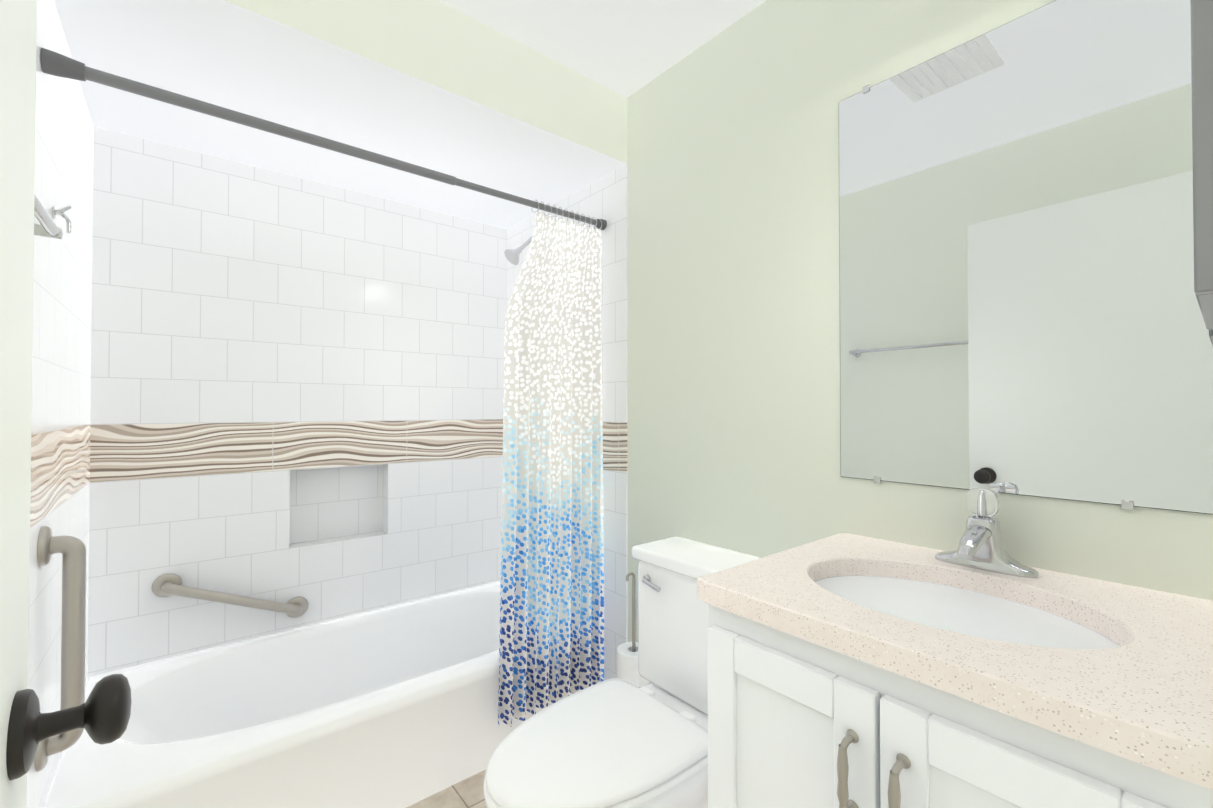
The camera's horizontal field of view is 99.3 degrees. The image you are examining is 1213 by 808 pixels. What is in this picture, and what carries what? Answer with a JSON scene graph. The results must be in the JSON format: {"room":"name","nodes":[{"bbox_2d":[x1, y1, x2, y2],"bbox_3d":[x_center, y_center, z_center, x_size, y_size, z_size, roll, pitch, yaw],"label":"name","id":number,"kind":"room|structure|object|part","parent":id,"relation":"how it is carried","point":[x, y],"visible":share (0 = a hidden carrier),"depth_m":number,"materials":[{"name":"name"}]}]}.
{"room":"bathroom","nodes":[
{"label":"bathroom","id":0,"kind":"room"},
{"bbox_2d":[406,769,486,807],"bbox_3d":[0.098,1.245,0.690,2.120,0.060,4.244,1,-1,-39],"label":"floor","id":1,"kind":"structure","parent":0,"point":[467,792],"depth_m":1.61,"materials":[{"name":"tile"}]},
{"bbox_2d":[43,581,591,807],"bbox_3d":[-0.849,1.053,1.844,1.504,0.350,0.758,1,-1,-39],"label":"bathtub","id":2,"kind":"object","parent":1,"relation":"on","point":[395,706],"visible":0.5,"depth_m":1.63,"materials":[{"name":"white ceramic"}]},
{"bbox_2d":[484,536,759,807],"bbox_3d":[0.068,0.828,1.301,0.788,0.788,0.434,1,-1,-39],"label":"toilet","id":3,"kind":"object","parent":1,"relation":"on","point":[614,743],"visible":0.75,"depth_m":1.26,"materials":[{"name":"white ceramic"}]},
{"bbox_2d":[617,572,649,687],"bbox_3d":[0.093,0.899,1.755,0.140,0.655,0.140,1,-1,-39],"label":"toilet paper stand","id":4,"kind":"object","parent":1,"relation":"on","point":[627,661],"visible":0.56,"depth_m":1.72,"materials":[{"name":"silver metal"}]},
{"bbox_2d":[697,488,1212,807],"bbox_3d":[0.562,0.690,0.861,0.590,1.053,0.626,1,-1,-39],"label":"bathroom vanity","id":5,"kind":"object","parent":1,"relation":"on","point":[980,667],"visible":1,"depth_m":0.73,"materials":[{"name":"white"}]},
{"bbox_3d":[0.279,0.427,0.817,0.020,0.058,0.174,1,-1,-39],"label":"rail","id":6,"kind":"part","parent":5,"relation":"part of","materials":[{"name":"white wood"}]},
{"bbox_3d":[0.331,0.514,0.710,0.033,0.107,0.010,1,-1,-39],"label":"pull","id":7,"kind":"part","parent":5,"relation":"part of","materials":[{"name":"silver metal"}]},
{"bbox_3d":[0.373,0.513,0.659,0.033,0.107,0.010,1,-1,-39],"label":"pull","id":8,"kind":"part","parent":5,"relation":"part of","materials":[{"name":"silver metal"}]},
{"bbox_2d":[817,576,1120,646],"bbox_3d":[0.565,0.427,0.864,0.346,0.149,0.457,1,-1,-39],"label":"basin","id":9,"kind":"object","parent":5,"relation":"in","point":[951,605],"depth_m":0.89,"materials":[{"name":"white ceramic"}]},
{"bbox_3d":[0.467,0.424,0.589,0.020,0.058,0.174,1,-1,-39],"label":"rail","id":10,"kind":"part","parent":5,"relation":"part of","materials":[{"name":"white wood"}]},
{"bbox_2d":[438,0,765,97],"bbox_3d":[0.098,-1.205,0.718,2.120,0.080,4.244,1,-1,-39],"label":"ceiling","id":11,"kind":"structure","parent":0,"point":[627,48],"depth_m":1.59,"materials":[{"name":"white paint"}]},
{"bbox_2d":[54,0,626,228],"bbox_3d":[-0.835,-1.027,1.850,1.520,0.250,1.026,1,-1,-39],"label":"soffit beam","id":12,"kind":"structure","parent":11,"relation":"attached to","point":[437,85],"depth_m":1.57,"materials":[{"name":"white paint"}]},
{"bbox_2d":[627,0,1212,683],"bbox_3d":[0.265,0.037,1.792,0.120,2.380,2.674,1,-1,-39],"label":"wall","id":13,"kind":"structure","parent":0,"point":[733,362],"depth_m":1.46,"materials":[{"name":"green paint"}]},
{"bbox_2d":[87,127,506,680],"bbox_3d":[-1.126,0.167,2.191,1.520,2.130,0.110,1,-1,-39],"label":"wall tile","id":14,"kind":"structure","parent":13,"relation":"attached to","point":[258,334],"depth_m":1.98,"materials":[{"name":"white tile"}]},
{"bbox_2d":[152,573,307,617],"bbox_3d":[-1.353,0.713,1.886,0.470,0.250,0.062,1,-1,-39],"label":"grab bar","id":15,"kind":"object","parent":14,"relation":"attached to","point":[167,585],"visible":1,"depth_m":1.84,"materials":[{"name":"silver metal"}]},
{"bbox_2d":[289,464,387,547],"bbox_3d":[-1.123,0.414,2.167,0.370,0.306,0.075,1,-1,-39],"label":"shower niche","id":16,"kind":"object","parent":14,"relation":"attached to","point":[332,504],"depth_m":2.19,"materials":[{"name":"tile"}]},
{"bbox_2d":[507,164,627,681],"bbox_3d":[-0.215,0.168,2.275,0.006,2.130,0.916,1,-1,-39],"label":"wall tile","id":17,"kind":"structure","parent":13,"relation":"attached to","point":[604,197],"depth_m":1.98,"materials":[{"name":"white tile"}]},
{"bbox_2d":[504,237,531,264],"bbox_3d":[-0.343,-0.684,2.262,0.220,0.166,0.076,1,-1,-39],"label":"shower head","id":18,"kind":"object","parent":17,"relation":"attached to","point":[512,256],"visible":0.62,"depth_m":2.21},
{"bbox_2d":[839,0,1212,514],"bbox_3d":[0.786,-0.294,1.060,0.008,0.961,0.623,1,-1,-39],"label":"mirror","id":19,"kind":"object","parent":13,"relation":"attached to","point":[1020,312],"visible":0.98,"depth_m":1.00,"materials":[{"name":"clear glass"}]},
{"bbox_3d":[-0.519,0.018,0.163,0.120,2.380,4.194,1,-1,-39],"label":"wall","id":20,"kind":"structure","parent":0,"visible":0},
{"bbox_2d":[34,194,62,239],"bbox_3d":[-0.769,-0.296,0.626,0.075,0.044,0.664,1,-1,-39],"label":"towel bar","id":21,"kind":"object","parent":20,"relation":"attached to","point":[48,228],"visible":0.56,"depth_m":0.84,"materials":[{"name":"silver metal"}]},
{"bbox_2d":[27,0,93,807],"bbox_3d":[-1.385,0.157,1.314,0.006,2.130,0.916,1,-1,-39],"label":"wall tile","id":22,"kind":"structure","parent":20,"relation":"attached to","point":[61,381],"depth_m":1.23,"materials":[{"name":"white tile"}]},
{"bbox_2d":[35,526,85,771],"bbox_3d":[-1.181,0.519,1.120,0.068,0.514,0.084,1,-1,-39],"label":"grab bar","id":23,"kind":"object","parent":22,"relation":"attached to","point":[71,550],"visible":0.88,"depth_m":1.11,"materials":[{"name":"silver metal"}]},
{"bbox_2d":[52,205,71,232],"bbox_3d":[-1.246,-0.426,1.180,0.031,0.063,0.028,1,-1,-39],"label":"hook","id":24,"kind":"object","parent":22,"relation":"attached to","point":[55,212],"visible":1,"depth_m":1.18,"materials":[{"name":"silver metal"}]},
{"bbox_2d":[40,48,606,229],"bbox_3d":[-0.593,-0.709,1.552,1.506,0.051,0.048,1,-1,-39],"label":"curtain rod","id":25,"kind":"object","parent":22,"relation":"attached to","point":[56,64],"visible":0.88,"depth_m":1.31,"materials":[{"name":"grey metal"}]},
{"bbox_2d":[498,213,603,726],"bbox_3d":[-0.185,0.195,1.858,0.443,1.745,0.065,1,-1,-39],"label":"shower curtain","id":26,"kind":"object","parent":25,"relation":"hanging from","point":[551,639],"visible":1,"depth_m":1.85,"materials":[{"name":"fabric"}]},
{"bbox_3d":[0.825,0.023,0.599,0.530,2.380,0.120,1,-1,-39],"label":"wall","id":27,"kind":"structure","parent":0,"visible":0},
{"bbox_2d":[1190,0,1212,329],"bbox_3d":[0.782,-0.461,0.664,0.400,0.690,0.026,1,-1,-39],"label":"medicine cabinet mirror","id":28,"kind":"object","parent":27,"relation":"attached to","point":[1202,71],"visible":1,"depth_m":0.54,"materials":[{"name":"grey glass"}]},
{"bbox_3d":[-0.025,0.185,-0.104,0.006,2.040,0.126,1,-1,-39],"label":"trim","id":29,"kind":"structure","parent":0,"visible":0},
{"bbox_2d":[0,0,131,807],"bbox_3d":[-0.336,0.193,0.205,0.184,2.008,0.731,1,-1,-39],"label":"door","id":30,"kind":"structure","parent":29,"relation":"attached to","point":[101,715],"depth_m":0.45,"materials":[{"name":"white paint"}]},
{"bbox_2d":[6,689,40,780],"bbox_3d":[-0.508,0.287,0.451,0.016,0.070,0.070,1,-1,-39],"label":"rose","id":31,"kind":"object","parent":30,"relation":"attached to","point":[22,747],"visible":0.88,"depth_m":0.43,"materials":[{"name":"black metal"}]},
{"bbox_3d":[-0.481,0.287,0.476,0.062,0.060,0.060,1,-1,-39],"label":"knob","id":32,"kind":"part","parent":30,"relation":"part of","materials":[{"name":"black metal"}]}
]}

